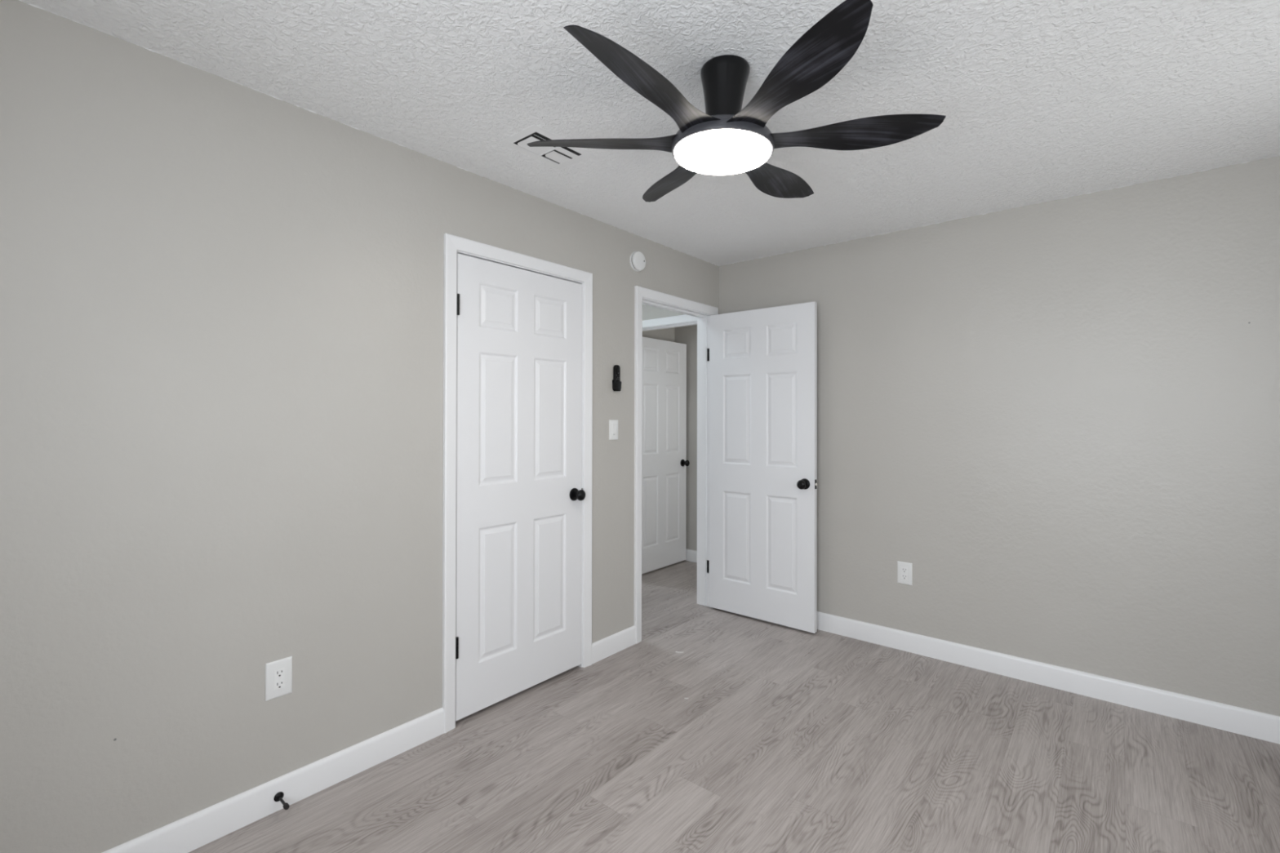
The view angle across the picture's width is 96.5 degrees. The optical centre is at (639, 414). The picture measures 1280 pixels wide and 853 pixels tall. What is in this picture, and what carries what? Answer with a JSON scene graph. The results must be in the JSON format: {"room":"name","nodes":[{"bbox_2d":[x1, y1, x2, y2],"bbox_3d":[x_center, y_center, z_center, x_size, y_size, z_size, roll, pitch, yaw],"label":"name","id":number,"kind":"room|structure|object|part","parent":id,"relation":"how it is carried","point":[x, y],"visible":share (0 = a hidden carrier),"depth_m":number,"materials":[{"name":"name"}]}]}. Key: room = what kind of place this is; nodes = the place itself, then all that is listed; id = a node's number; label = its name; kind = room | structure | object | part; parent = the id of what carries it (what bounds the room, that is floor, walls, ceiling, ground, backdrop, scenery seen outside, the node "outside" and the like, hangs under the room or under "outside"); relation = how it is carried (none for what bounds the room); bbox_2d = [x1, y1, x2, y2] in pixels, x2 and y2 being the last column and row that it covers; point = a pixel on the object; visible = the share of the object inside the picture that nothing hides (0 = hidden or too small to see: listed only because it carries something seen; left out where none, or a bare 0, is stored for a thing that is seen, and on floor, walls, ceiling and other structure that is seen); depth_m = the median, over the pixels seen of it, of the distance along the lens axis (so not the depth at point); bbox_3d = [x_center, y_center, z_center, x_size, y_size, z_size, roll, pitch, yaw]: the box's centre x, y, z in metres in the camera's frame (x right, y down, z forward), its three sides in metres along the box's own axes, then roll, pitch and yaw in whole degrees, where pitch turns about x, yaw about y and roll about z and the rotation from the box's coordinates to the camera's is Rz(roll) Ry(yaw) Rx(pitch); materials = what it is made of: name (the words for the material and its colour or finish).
{"room":"empty bedroom","nodes":[
{"label":"empty bedroom","id":0,"kind":"room"},
{"bbox_2d":[0,0,719,852],"bbox_3d":[-0.823,0.135,2.557,0.115,2.440,4.195,0,0,40],"label":"wall","id":1,"kind":"structure","parent":0,"point":[221,299],"depth_m":1.83,"materials":[{"name":"grey paint"}]},
{"bbox_2d":[102,707,444,852],"bbox_3d":[-1.444,1.297,1.713,0.014,0.106,1.885,0,0,40],"label":"baseboard","id":2,"kind":"structure","parent":1,"relation":"attached to","point":[187,834],"depth_m":1.97,"materials":[{"name":"white wood"}]},
{"bbox_2d":[273,791,289,809],"bbox_3d":[-1.204,1.304,1.927,0.080,0.030,0.030,0,0,40],"label":"door stop","id":3,"kind":"object","parent":2,"relation":"attached to","point":[278,797],"visible":1,"depth_m":1.94,"materials":[{"name":"black metal"}]},
{"bbox_3d":[-1.208,1.306,1.930,0.054,0.012,0.010,0,0,40],"label":"rod","id":4,"kind":"part","parent":3,"relation":"part of","materials":[{"name":"black metal"}]},
{"bbox_2d":[265,656,292,701],"bbox_3d":[-1.239,0.906,1.964,0.008,0.127,0.081,0,0,40],"label":"wall outlet","id":5,"kind":"object","parent":1,"relation":"attached to","point":[278,673],"visible":1,"depth_m":1.96,"materials":[{"name":"white plastic"}]},
{"bbox_2d":[274,667,284,690],"bbox_3d":[-1.237,0.906,1.962,0.002,0.067,0.033,0,0,40],"label":"receptacle","id":6,"kind":"object","parent":5,"relation":"attached to","point":[279,673],"depth_m":1.96,"materials":[{"name":"white plastic"}]},
{"bbox_2d":[442,233,592,733],"bbox_3d":[-0.594,0.291,2.816,0.132,2.131,0.888,0,0,40],"label":"trim","id":7,"kind":"structure","parent":1,"relation":"attached to","point":[453,245],"depth_m":2.48,"materials":[{"name":"white wood"}]},
{"bbox_2d":[455,253,585,721],"bbox_3d":[-0.546,0.315,2.771,0.104,2.042,0.765,0,0,40],"label":"door","id":8,"kind":"structure","parent":1,"relation":"in","point":[520,495],"depth_m":2.74,"materials":[{"name":"white wood"}]},
{"bbox_3d":[-0.315,0.421,3.002,0.048,0.058,0.058,0,0,40],"label":"knob","id":9,"kind":"part","parent":8,"relation":"part of","materials":[{"name":"black metal"}]},
{"bbox_2d":[608,419,617,439],"bbox_3d":[-0.149,0.084,3.264,0.009,0.114,0.071,0,0,40],"label":"light switch","id":10,"kind":"object","parent":1,"relation":"attached to","point":[613,424],"visible":1,"depth_m":3.26,"materials":[{"name":"white plastic"}]},
{"bbox_2d":[591,625,635,664],"bbox_3d":[-0.149,1.306,3.258,0.014,0.106,0.371,0,0,40],"label":"baseboard","id":11,"kind":"structure","parent":1,"relation":"attached to","point":[602,649],"depth_m":3.25,"materials":[{"name":"white wood"}]},
{"bbox_2d":[612,379,621,391],"bbox_3d":[-0.133,-0.168,3.271,0.026,0.065,0.054,0,0,40],"label":"remote holder","id":12,"kind":"object","parent":1,"relation":"attached to","point":[617,384],"visible":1,"depth_m":3.26,"materials":[{"name":"black plastic"}]},
{"bbox_2d":[613,364,620,390],"bbox_3d":[-0.132,-0.215,3.271,0.016,0.143,0.043,0,0,40],"label":"remote control","id":13,"kind":"object","parent":12,"relation":"in","point":[616,369],"visible":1,"depth_m":3.26,"materials":[{"name":"black plastic"}]},
{"bbox_2d":[629,251,645,271],"bbox_3d":[-0.010,-0.919,3.413,0.034,0.119,0.119,0,0,40],"label":"smoke detector","id":14,"kind":"object","parent":1,"relation":"attached to","point":[637,261],"visible":1,"depth_m":3.39,"materials":[{"name":"white plastic"}]},
{"bbox_2d":[634,285,718,644],"bbox_3d":[0.212,0.296,3.791,0.150,2.131,0.901,0,0,40],"label":"trim","id":15,"kind":"structure","parent":1,"relation":"attached to","point":[643,295],"depth_m":3.87,"materials":[{"name":"white wood"}]},
{"bbox_2d":[19,0,1279,266],"bbox_3d":[-0.442,-1.131,2.897,6.435,0.103,5.195,0,0,40],"label":"ceiling","id":16,"kind":"structure","parent":0,"point":[1040,100],"depth_m":1.90,"materials":[{"name":"white paint"}]},
{"bbox_2d":[498,124,595,168],"bbox_3d":[-0.374,-1.085,2.327,0.220,0.016,0.324,0,0,40],"label":"ceiling vent","id":17,"kind":"object","parent":16,"relation":"in","point":[559,157],"visible":0.88,"depth_m":2.33,"materials":[{"name":"white metal"}]},
{"bbox_2d":[527,0,946,201],"bbox_3d":[0.256,-0.944,1.784,1.134,0.285,1.281,0,0,40],"label":"ceiling fan","id":18,"kind":"object","parent":16,"relation":"hanging from","point":[727,139],"visible":1,"depth_m":1.68,"materials":[{"name":"black wood"}]},
{"bbox_3d":[-0.115,-0.876,1.835,0.532,0.056,0.134,0,0,9],"label":"blade","id":19,"kind":"part","parent":18,"relation":"part of","materials":[{"name":"black wood"}]},
{"bbox_3d":[0.025,-0.868,1.489,0.134,0.048,0.531,0,0,38],"label":"blade","id":20,"kind":"part","parent":18,"relation":"part of","materials":[{"name":"black wood"}]},
{"bbox_3d":[0.115,-0.872,2.130,0.135,0.055,0.531,0,0,-22],"label":"blade","id":21,"kind":"part","parent":18,"relation":"part of","materials":[{"name":"black wood"}]},
{"bbox_2d":[674,128,771,174],"bbox_3d":[0.260,-0.819,1.802,0.302,0.036,0.302,0,0,40],"label":"diffuser","id":22,"kind":"object","parent":18,"relation":"attached to","point":[704,151],"depth_m":1.74,"materials":[{"name":"white plastic"}]},
{"bbox_3d":[0.485,-0.860,2.078,0.136,0.042,0.532,0,0,38],"label":"blade","id":23,"kind":"part","parent":18,"relation":"part of","materials":[{"name":"black wood"}]},
{"bbox_3d":[0.396,-0.854,1.437,0.134,0.043,0.533,0,0,-21],"label":"blade","id":24,"kind":"part","parent":18,"relation":"part of","materials":[{"name":"black wood"}]},
{"bbox_3d":[0.625,-0.850,1.732,0.533,0.038,0.135,0,0,9],"label":"blade","id":25,"kind":"part","parent":18,"relation":"part of","materials":[{"name":"black wood"}]},
{"bbox_2d":[642,327,674,342],"bbox_3d":[0.073,0.148,5.269,0.115,2.440,0.886,0,0,40],"label":"wall","id":26,"kind":"structure","parent":0,"point":[666,334],"depth_m":5.33,"materials":[{"name":"grey paint"}]},
{"bbox_2d":[641,337,689,573],"bbox_3d":[0.178,0.344,5.077,0.174,2.018,0.752,0,0,40],"label":"door","id":27,"kind":"structure","parent":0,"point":[664,463],"depth_m":5.08,"materials":[{"name":"white wood"}]},
{"bbox_3d":[0.430,0.445,5.279,0.048,0.058,0.058,0,0,40],"label":"knob","id":28,"kind":"part","parent":27,"relation":"part of","materials":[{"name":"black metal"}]},
{"bbox_2d":[674,324,697,551],"bbox_3d":[1.191,0.148,4.835,2.155,2.440,0.115,0,0,40],"label":"wall","id":29,"kind":"structure","parent":0,"point":[686,335],"depth_m":5.36,"materials":[{"name":"grey paint"}]},
{"bbox_2d":[684,549,697,563],"bbox_3d":[1.109,1.315,4.813,2.055,0.106,0.014,0,0,40],"label":"baseboard","id":30,"kind":"structure","parent":29,"relation":"attached to","point":[691,555],"depth_m":5.33,"materials":[{"name":"white wood"}]},
{"bbox_2d":[188,560,1279,852],"bbox_3d":[-0.447,1.407,2.886,6.435,0.100,5.195,0,0,40],"label":"floor","id":31,"kind":"structure","parent":0,"point":[784,739],"depth_m":2.19,"materials":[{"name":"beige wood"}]},
{"bbox_2d":[642,155,1279,716],"bbox_3d":[0.657,0.144,4.128,6.335,2.440,0.115,0,0,40],"label":"wall","id":32,"kind":"structure","parent":0,"point":[1064,414],"depth_m":2.83,"materials":[{"name":"grey paint"}]},
{"bbox_2d":[642,314,697,331],"bbox_3d":[0.212,0.303,4.497,0.894,2.124,0.118,0,0,40],"label":"trim","id":33,"kind":"structure","parent":32,"relation":"attached to","point":[684,320],"depth_m":4.43,"materials":[{"name":"white wood"}]},
{"bbox_2d":[706,301,817,633],"bbox_3d":[0.783,0.323,3.799,0.820,2.048,0.174,0,0,40],"label":"door","id":34,"kind":"structure","parent":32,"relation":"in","point":[762,564],"depth_m":3.75,"materials":[{"name":"white wood"}]},
{"bbox_3d":[1.000,0.430,3.534,0.058,0.058,0.048,0,0,40],"label":"knob","id":35,"kind":"part","parent":34,"relation":"part of","materials":[{"name":"black metal"}]},
{"bbox_2d":[897,560,912,585],"bbox_3d":[1.532,0.917,3.309,0.081,0.127,0.008,0,0,40],"label":"wall outlet","id":36,"kind":"object","parent":32,"relation":"attached to","point":[904,570],"visible":1,"depth_m":3.31,"materials":[{"name":"white plastic"}]},
{"bbox_2d":[901,567,907,579],"bbox_3d":[1.531,0.917,3.308,0.033,0.067,0.002,0,0,40],"label":"receptacle","id":37,"kind":"object","parent":36,"relation":"attached to","point":[904,570],"depth_m":3.31,"materials":[{"name":"white plastic"}]},
{"bbox_2d":[816,611,1279,744],"bbox_3d":[1.757,1.307,3.115,3.120,0.110,0.014,0,0,40],"label":"baseboard","id":38,"kind":"structure","parent":32,"relation":"attached to","point":[1241,721],"depth_m":2.80,"materials":[{"name":"white wood"}]}
]}

